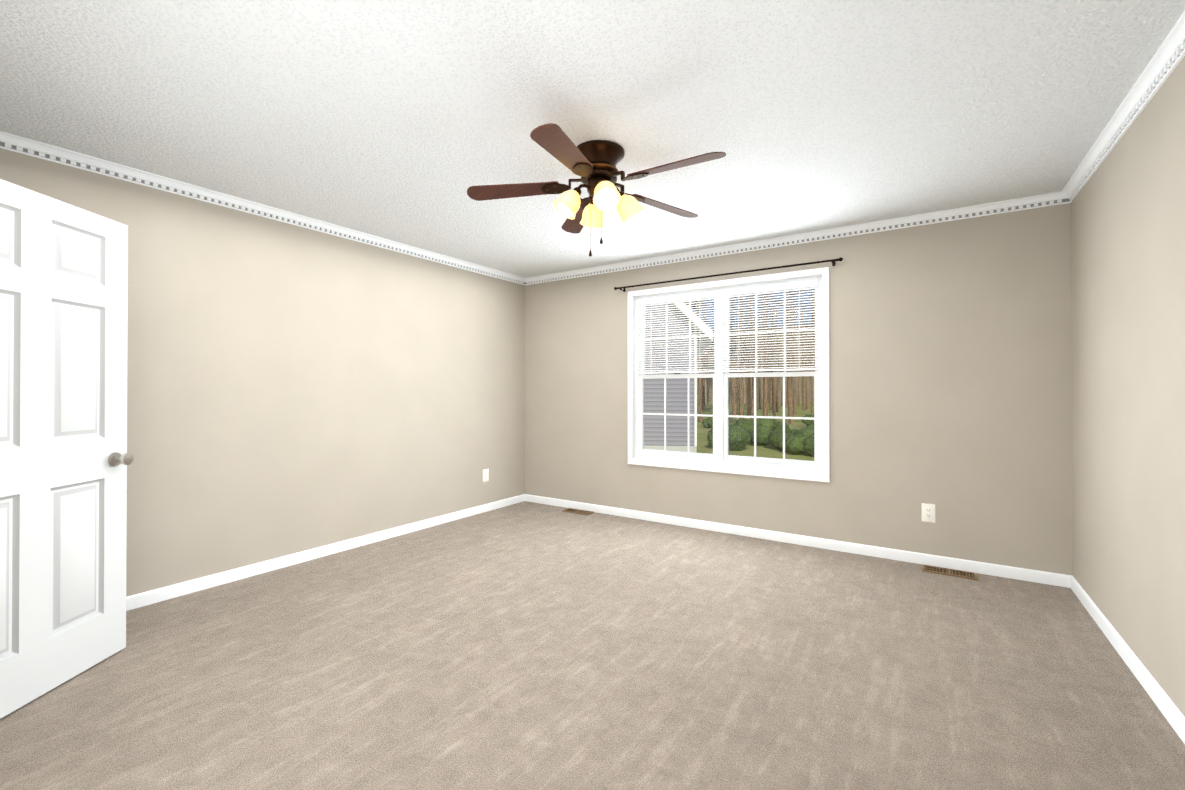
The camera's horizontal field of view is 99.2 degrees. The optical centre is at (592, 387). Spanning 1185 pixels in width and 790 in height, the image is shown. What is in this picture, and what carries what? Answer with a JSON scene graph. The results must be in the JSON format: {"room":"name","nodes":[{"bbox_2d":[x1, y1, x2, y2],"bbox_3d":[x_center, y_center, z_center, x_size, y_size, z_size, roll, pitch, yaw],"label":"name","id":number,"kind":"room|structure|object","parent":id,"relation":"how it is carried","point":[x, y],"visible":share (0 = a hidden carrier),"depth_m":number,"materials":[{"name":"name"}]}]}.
{"room":"empty bedroom","nodes":[
{"label":"empty bedroom","id":0,"kind":"room"},
{"bbox_2d":[0,148,524,596],"bbox_3d":[-1.990,0.014,3.806,0.140,2.440,4.580,0,0,33],"label":"wall","id":1,"kind":"structure","parent":0,"point":[292,389],"depth_m":3.49,"materials":[{"name":"beige paint"}]},
{"bbox_2d":[126,494,525,610],"bbox_3d":[-1.929,1.196,3.754,0.013,0.075,4.230,0,0,33],"label":"baseboard","id":2,"kind":"structure","parent":1,"relation":"attached to","point":[135,601],"depth_m":3.51,"materials":[{"name":"white wood"}]},
{"bbox_2d":[483,469,488,481],"bbox_3d":[-1.070,0.878,5.059,0.009,0.127,0.081,0,0,33],"label":"electrical outlet","id":3,"kind":"object","parent":1,"relation":"attached to","point":[485,475],"visible":1,"depth_m":5.05,"materials":[{"name":"white plastic"}]},
{"bbox_2d":[0,11,1184,284],"bbox_3d":[-0.081,-1.179,2.548,4.440,0.066,4.300,0,0,33],"label":"crown molding","id":4,"kind":"structure","parent":1,"relation":"attached to","point":[1162,65],"depth_m":3.19,"materials":[{"name":"white wood"}]},
{"bbox_2d":[0,501,1184,789],"bbox_3d":[-0.081,1.288,2.536,4.440,0.120,4.300,0,0,33],"label":"floor","id":5,"kind":"structure","parent":0,"point":[524,645],"depth_m":2.11,"materials":[{"name":"carpet"}]},
{"bbox_2d":[562,508,593,514],"bbox_3d":[-0.144,1.232,5.032,0.300,0.016,0.123,0,0,33],"label":"floor air vent","id":6,"kind":"object","parent":5,"relation":"on","point":[577,511],"visible":0.98,"depth_m":5.02,"materials":[{"name":"brown metal"}]},
{"bbox_2d":[922,564,977,579],"bbox_3d":[2.374,1.224,3.356,0.300,0.016,0.125,0,0,33],"label":"floor air vent","id":7,"kind":"object","parent":5,"relation":"on","point":[951,572],"visible":1,"depth_m":3.35,"materials":[{"name":"brown metal"}]},
{"bbox_2d":[0,0,1184,277],"bbox_3d":[-0.081,-1.272,2.549,4.720,0.120,4.580,0,0,33],"label":"ceiling","id":8,"kind":"structure","parent":0,"point":[408,122],"depth_m":2.15,"materials":[{"name":"white paint"}]},
{"bbox_2d":[467,123,725,256],"bbox_3d":[0.060,-0.942,2.555,1.277,0.541,1.304,0,0,33],"label":"ceiling fan","id":9,"kind":"object","parent":8,"relation":"hanging from","point":[592,163],"visible":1,"depth_m":2.52,"materials":[{"name":"brown wood"}]},
{"bbox_2d":[525,203,1072,575],"bbox_3d":[1.145,0.017,4.394,4.440,2.440,0.140,0,0,33],"label":"wall","id":10,"kind":"structure","parent":0,"point":[951,370],"depth_m":3.61,"materials":[{"name":"beige paint"}]},
{"bbox_2d":[614,257,842,291],"bbox_3d":[1.052,-0.954,4.322,1.984,0.050,0.089,0,0,33],"label":"curtain rod","id":11,"kind":"object","parent":10,"relation":"attached to","point":[832,261],"visible":1,"depth_m":4.18,"materials":[{"name":"black metal"}]},
{"bbox_2d":[628,267,829,481],"bbox_3d":[1.111,-0.099,4.395,1.762,1.646,0.165,0,0,33],"label":"window","id":12,"kind":"structure","parent":10,"relation":"in","point":[720,458],"depth_m":4.35,"materials":[{"name":"white plastic"}]},
{"bbox_2d":[526,494,1065,586],"bbox_3d":[1.103,1.199,4.325,4.440,0.075,0.013,0,0,33],"label":"baseboard","id":13,"kind":"structure","parent":10,"relation":"attached to","point":[1030,575],"depth_m":3.84,"materials":[{"name":"white wood"}]},
{"bbox_2d":[922,503,934,522],"bbox_3d":[2.338,0.871,3.510,0.081,0.127,0.009,0,0,33],"label":"electrical outlet","id":14,"kind":"object","parent":10,"relation":"attached to","point":[928,512],"visible":1,"depth_m":3.51,"materials":[{"name":"white plastic"}]},
{"bbox_2d":[1071,56,1184,716],"bbox_3d":[1.829,0.002,1.279,0.140,2.440,4.580,0,0,33],"label":"wall","id":15,"kind":"structure","parent":0,"point":[1128,329],"depth_m":2.16,"materials":[{"name":"beige paint"}]},
{"bbox_2d":[1066,575,1184,743],"bbox_3d":[1.762,1.184,1.311,0.013,0.075,4.230,0,0,33],"label":"baseboard","id":16,"kind":"structure","parent":15,"relation":"attached to","point":[1158,696],"depth_m":2.15,"materials":[{"name":"white wood"}]},
{"bbox_3d":[-1.259,-0.001,0.761,4.440,2.440,0.308,0,0,33],"label":"wall","id":17,"kind":"structure","parent":0,"visible":0},
{"bbox_2d":[0,179,133,718],"bbox_3d":[-2.195,0.224,1.975,0.176,1.982,0.814,0,0,-2],"label":"door","id":18,"kind":"structure","parent":17,"relation":"in","point":[66,458],"depth_m":2.07,"materials":[{"name":"white wood"}]},
{"label":"outside","id":19,"kind":"structure","parent":0,"visible":0},
{"bbox_2d":[697,402,813,460],"bbox_3d":[4.974,2.301,68.556,220.000,0.300,200.000,0,0,33],"label":"ground","id":20,"kind":"structure","parent":19,"point":[765,450],"depth_m":21.73,"materials":[{"name":"green plant"}]},
{"bbox_2d":[644,302,712,451],"bbox_3d":[-0.884,-2.204,19.584,9.800,8.230,12.200,0,0,8],"label":"neighbouring house","id":21,"kind":"structure","parent":20,"relation":"on","point":[650,437],"depth_m":13.32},
{"bbox_2d":[683,289,814,423],"bbox_3d":[6.789,-8.764,49.895,40.610,21.673,48.598,0,0,33],"label":"trees","id":22,"kind":"object","parent":20,"relation":"on","point":[736,382],"depth_m":37.24,"materials":[{"name":"brown plant"}]},
{"bbox_2d":[702,415,813,456],"bbox_3d":[7.001,1.552,20.720,6.924,0.915,13.121,0,0,33],"label":"shrubs","id":23,"kind":"object","parent":20,"relation":"on","point":[804,438],"depth_m":15.14,"materials":[{"name":"green plant"}]},
{"bbox_2d":[697,326,813,402],"bbox_3d":[9.922,-3.373,63.689,81.095,11.000,38.997,0,0,33],"label":"fence","id":24,"kind":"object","parent":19,"point":[761,381],"depth_m":73.38,"materials":[{"name":"brown wood"}]}
]}

